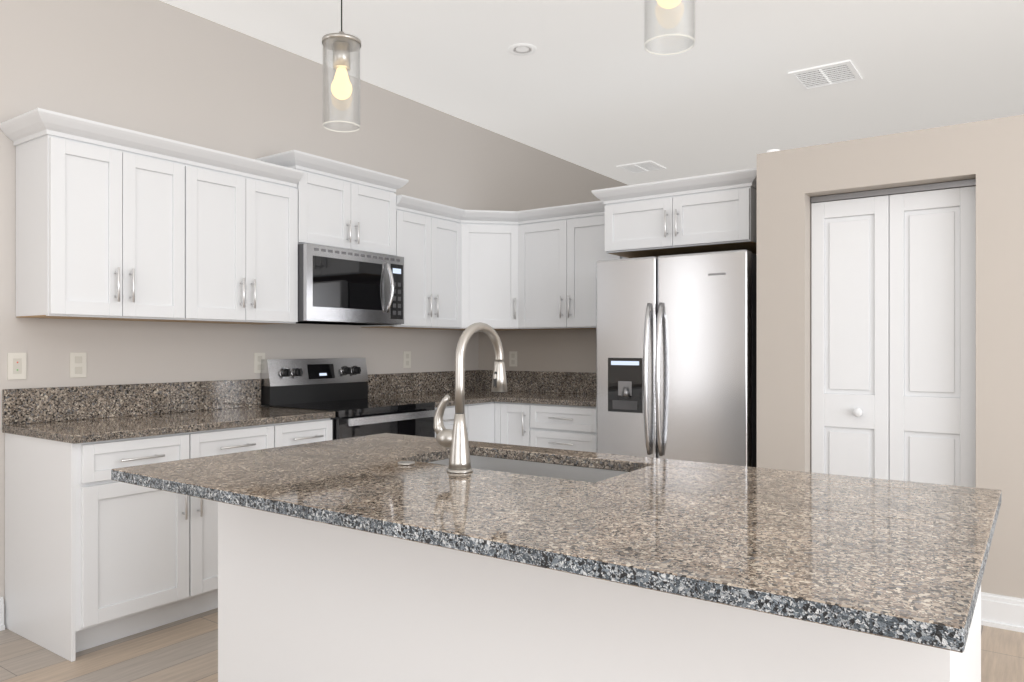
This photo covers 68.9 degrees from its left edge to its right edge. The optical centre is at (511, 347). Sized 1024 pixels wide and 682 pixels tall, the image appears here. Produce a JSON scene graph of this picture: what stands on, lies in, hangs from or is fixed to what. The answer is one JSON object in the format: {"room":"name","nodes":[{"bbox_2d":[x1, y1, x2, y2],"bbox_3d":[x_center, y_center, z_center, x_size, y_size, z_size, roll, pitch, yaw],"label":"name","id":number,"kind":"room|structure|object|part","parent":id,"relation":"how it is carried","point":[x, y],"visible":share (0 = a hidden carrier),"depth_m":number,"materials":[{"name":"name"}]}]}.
{"room":"kitchen","nodes":[
{"label":"kitchen","id":0,"kind":"room"},
{"bbox_2d":[0,0,626,624],"bbox_3d":[-1.652,-0.287,4.361,0.108,3.106,11.307,0,0,35],"label":"wall","id":1,"kind":"structure","parent":0,"point":[160,68],"depth_m":4.21,"materials":[{"name":"beige paint"}]},
{"bbox_2d":[0,596,4,630],"bbox_3d":[-3.541,1.194,1.574,0.028,0.143,4.358,0,0,35],"label":"baseboard","id":2,"kind":"structure","parent":1,"relation":"attached to","point":[2,627],"depth_m":3.34,"materials":[{"name":"white paint"}]},
{"bbox_2d":[7,353,25,379],"bbox_3d":[-2.257,0.086,3.405,0.009,0.122,0.076,0,0,35],"label":"outlet","id":3,"kind":"object","parent":1,"relation":"attached to","point":[16,366],"visible":1,"depth_m":3.40,"materials":[{"name":"white plastic"}]},
{"bbox_2d":[70,352,85,377],"bbox_3d":[-2.104,0.086,3.621,0.008,0.122,0.076,0,0,35],"label":"electrical outlet","id":4,"kind":"object","parent":1,"relation":"attached to","point":[77,364],"visible":1,"depth_m":3.62,"materials":[{"name":"white plastic"}]},
{"bbox_2d":[12,109,199,322],"bbox_3d":[-1.924,-0.571,3.582,0.342,0.862,0.685,0,0,35],"label":"upper cabinet","id":5,"kind":"object","parent":1,"relation":"attached to","point":[117,223],"depth_m":3.40,"materials":[{"name":"white paint"}]},
{"bbox_2d":[200,146,303,324],"bbox_3d":[-1.581,-0.571,4.066,0.342,0.862,0.754,0,0,35],"label":"upper cabinet","id":6,"kind":"object","parent":1,"relation":"attached to","point":[252,211],"depth_m":4.01,"materials":[{"name":"white paint"}]},
{"bbox_2d":[254,353,264,372],"bbox_3d":[-1.508,0.095,4.462,0.008,0.122,0.076,0,0,35],"label":"electrical outlet","id":7,"kind":"object","parent":1,"relation":"attached to","point":[258,357],"visible":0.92,"depth_m":4.45,"materials":[{"name":"white plastic"}]},
{"bbox_2d":[264,150,399,255],"bbox_3d":[-1.132,-0.855,4.701,0.342,0.512,0.798,0,0,35],"label":"upper cabinet","id":8,"kind":"object","parent":1,"relation":"attached to","point":[347,206],"depth_m":4.56,"materials":[{"name":"white paint"}]},
{"bbox_2d":[296,243,403,324],"bbox_3d":[-1.079,-0.369,4.663,0.469,0.441,0.795,0,0,35],"label":"over-the-range microwave","id":9,"kind":"object","parent":8,"relation":"attached to","point":[339,286],"visible":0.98,"depth_m":4.50,"materials":[{"name":"grey metal"}]},
{"bbox_2d":[403,351,410,367],"bbox_3d":[-0.772,0.092,5.502,0.008,0.122,0.076,0,0,35],"label":"electrical outlet","id":10,"kind":"object","parent":1,"relation":"attached to","point":[406,359],"visible":1,"depth_m":5.50,"materials":[{"name":"white plastic"}]},
{"bbox_2d":[361,195,459,329],"bbox_3d":[-0.674,-0.571,5.315,0.379,0.862,0.730,0,0,35],"label":"upper cabinet","id":11,"kind":"object","parent":1,"relation":"attached to","point":[427,232],"depth_m":5.18,"materials":[{"name":"white paint"}]},
{"bbox_2d":[456,209,523,330],"bbox_3d":[-0.195,-0.568,5.718,0.695,0.867,0.696,0,0,35],"label":"upper cabinet","id":12,"kind":"object","parent":1,"relation":"attached to","point":[491,242],"depth_m":5.53,"materials":[{"name":"white paint"}]},
{"bbox_2d":[0,608,1023,681],"bbox_3d":[1.594,1.307,2.063,8.061,0.081,11.307,0,0,35],"label":"floor","id":13,"kind":"structure","parent":0,"point":[184,650],"depth_m":3.04,"materials":[{"name":"brown wood"}]},
{"bbox_2d":[5,422,288,661],"bbox_3d":[-1.725,0.825,3.595,0.654,0.882,1.023,0,0,35],"label":"base cabinet","id":14,"kind":"object","parent":13,"relation":"on","point":[95,555],"depth_m":3.20,"materials":[{"name":"white paint"}]},
{"bbox_2d":[2,370,595,443],"bbox_3d":[-0.669,0.287,4.343,1.512,0.195,3.487,0,0,35],"label":"granite","id":15,"kind":"object","parent":14,"relation":"on","point":[77,414],"visible":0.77,"depth_m":3.93,"materials":[{"name":"grey stone"}]},
{"bbox_2d":[289,418,331,445],"bbox_3d":[-1.373,0.825,4.091,0.654,0.882,0.443,0,0,35],"label":"base cabinet","id":16,"kind":"object","parent":13,"relation":"on","point":[318,430],"depth_m":3.96,"materials":[{"name":"white paint"}]},
{"bbox_2d":[261,358,435,439],"bbox_3d":[-0.970,0.669,4.573,0.738,1.193,0.795,0,0,35],"label":"range","id":17,"kind":"object","parent":13,"relation":"on","point":[338,387],"visible":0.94,"depth_m":4.55,"materials":[{"name":"grey metal"}]},
{"bbox_2d":[435,406,454,437],"bbox_3d":[-0.670,0.825,5.084,0.654,0.882,0.370,0,0,35],"label":"base cabinet","id":18,"kind":"object","parent":13,"relation":"on","point":[448,417],"depth_m":4.89,"materials":[{"name":"white paint"}]},
{"bbox_2d":[465,402,500,443],"bbox_3d":[-0.470,0.825,5.327,0.701,0.882,0.385,0,0,35],"label":"base cabinet","id":19,"kind":"object","parent":13,"relation":"on","point":[483,420],"depth_m":5.20,"materials":[{"name":"white paint"}]},
{"bbox_2d":[501,402,520,444],"bbox_3d":[0.180,0.825,5.478,0.320,0.882,0.653,0,0,35],"label":"base cabinet","id":20,"kind":"object","parent":13,"relation":"on","point":[510,411],"depth_m":5.22,"materials":[{"name":"white paint"}]},
{"bbox_2d":[521,403,595,451],"bbox_3d":[0.509,0.825,5.246,0.612,0.882,0.653,0,0,35],"label":"base cabinet","id":21,"kind":"object","parent":13,"relation":"on","point":[566,427],"depth_m":4.99,"materials":[{"name":"white paint"}]},
{"bbox_2d":[218,502,980,681],"bbox_3d":[0.120,0.825,2.134,2.032,0.882,0.809,0,0,35],"label":"kitchen island","id":22,"kind":"object","parent":13,"relation":"on","point":[301,600],"visible":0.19,"depth_m":1.79,"materials":[{"name":"white paint"}]},
{"bbox_2d":[111,433,1001,652],"bbox_3d":[0.024,0.368,1.998,2.113,0.032,1.109,0,0,35],"label":"island countertop","id":23,"kind":"structure","parent":22,"relation":"on","point":[906,561],"depth_m":1.54,"materials":[{"name":"grey stone"}]},
{"bbox_2d":[398,461,414,465],"bbox_3d":[-0.317,0.348,2.240,0.051,0.006,0.051,0,0,35],"label":"cover","id":24,"kind":"object","parent":23,"relation":"on","point":[405,463],"visible":1,"depth_m":2.23,"materials":[{"name":"silver metal"}]},
{"bbox_2d":[434,322,507,472],"bbox_3d":[-0.119,0.139,2.201,0.130,0.424,0.252,0,0,35],"label":"pull-down faucet","id":25,"kind":"object","parent":23,"relation":"on","point":[455,440],"visible":1,"depth_m":2.11,"materials":[{"name":"silver metal"}]},
{"bbox_2d":[428,455,627,482],"bbox_3d":[0.029,0.544,2.300,0.784,0.318,0.441,0,0,35],"label":"undermount sink","id":26,"kind":"object","parent":23,"relation":"in","point":[586,474],"visible":0.04,"depth_m":2.49,"materials":[{"name":"silver metal"}]},
{"bbox_2d":[596,249,756,466],"bbox_3d":[1.114,0.361,4.647,0.944,1.810,0.893,0,0,35],"label":"refrigerator","id":27,"kind":"object","parent":13,"relation":"on","point":[676,357],"visible":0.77,"depth_m":4.30,"materials":[{"name":"grey metal"}]},
{"bbox_3d":[0.868,0.110,4.327,0.733,1.048,0.086,0,0,35],"label":"trim","id":28,"kind":"part","parent":27,"relation":"part of","materials":[{"name":"silver metal"}]},
{"bbox_2d":[160,0,1023,184],"bbox_3d":[1.594,-1.880,2.063,8.061,0.081,11.307,0,0,35],"label":"ceiling","id":29,"kind":"structure","parent":0,"point":[594,85],"depth_m":4.89,"materials":[{"name":"white paint"}]},
{"bbox_2d":[322,0,360,131],"bbox_3d":[-0.549,-1.274,2.404,0.130,1.130,0.130,0,0,35],"label":"pendant light","id":30,"kind":"object","parent":29,"relation":"hanging from","point":[341,44],"visible":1,"depth_m":2.38,"materials":[{"name":"clear glass"}]},
{"bbox_2d":[508,43,536,55],"bbox_3d":[0.064,-1.836,4.608,0.178,0.006,0.179,0,0,35],"label":"recessed light","id":31,"kind":"object","parent":29,"relation":"in","point":[522,49],"visible":1,"depth_m":4.60,"materials":[{"name":"white plastic"}]},
{"bbox_2d":[616,161,665,173],"bbox_3d":[1.322,-1.834,7.625,0.379,0.010,0.379,0,0,35],"label":"ceiling vent","id":32,"kind":"object","parent":29,"relation":"in","point":[641,167],"visible":0.96,"depth_m":7.61,"materials":[{"name":"white metal"}]},
{"bbox_2d":[644,0,695,54],"bbox_3d":[0.370,-1.274,1.753,0.130,1.130,0.130,0,0,35],"label":"pendant light","id":33,"kind":"object","parent":29,"relation":"hanging from","point":[668,4],"visible":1,"depth_m":1.75,"materials":[{"name":"clear glass"}]},
{"bbox_2d":[788,60,861,90],"bbox_3d":[2.123,-1.834,5.053,0.384,0.010,0.406,0,0,35],"label":"ceiling vent","id":34,"kind":"object","parent":29,"relation":"in","point":[842,72],"visible":0.98,"depth_m":5.04,"materials":[{"name":"white metal"}]},
{"bbox_2d":[478,114,1023,598],"bbox_3d":[3.610,0.114,4.912,7.845,2.305,4.112,0,0,35],"label":"wall","id":35,"kind":"structure","parent":0,"point":[988,155],"depth_m":3.64,"materials":[{"name":"beige paint"}]},
{"bbox_2d":[509,351,516,366],"bbox_3d":[0.010,0.095,5.997,0.076,0.122,0.008,0,0,35],"label":"electrical outlet","id":36,"kind":"object","parent":35,"relation":"attached to","point":[513,358],"visible":1,"depth_m":5.99,"materials":[{"name":"white plastic"}]},
{"bbox_2d":[524,204,575,329],"bbox_3d":[0.309,-0.571,5.555,0.532,0.862,0.380,0,0,35],"label":"upper cabinet","id":37,"kind":"object","parent":35,"relation":"attached to","point":[549,232],"depth_m":5.40,"materials":[{"name":"white paint"}]},
{"bbox_2d":[564,201,619,328],"bbox_3d":[0.656,-0.571,5.332,0.535,0.862,0.343,0,0,35],"label":"upper cabinet","id":38,"kind":"object","parent":35,"relation":"attached to","point":[587,213],"depth_m":5.22,"materials":[{"name":"white paint"}]},
{"bbox_2d":[600,168,756,258],"bbox_3d":[1.161,-0.805,4.776,0.931,0.394,0.667,0,0,35],"label":"upper cabinet","id":39,"kind":"object","parent":35,"relation":"attached to","point":[716,212],"depth_m":4.48,"materials":[{"name":"white paint"}]},
{"bbox_2d":[811,179,975,487],"bbox_3d":[1.891,0.228,3.745,0.749,2.049,0.083,0,0,35],"label":"bifold door","id":40,"kind":"structure","parent":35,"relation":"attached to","point":[893,333],"depth_m":3.73,"materials":[{"name":"white paint"}]},
{"bbox_2d":[981,592,1023,632],"bbox_3d":[3.871,1.194,2.190,4.273,0.143,0.028,0,0,35],"label":"baseboard","id":41,"kind":"structure","parent":35,"relation":"attached to","point":[1002,612],"depth_m":3.36,"materials":[{"name":"white paint"}]}
]}

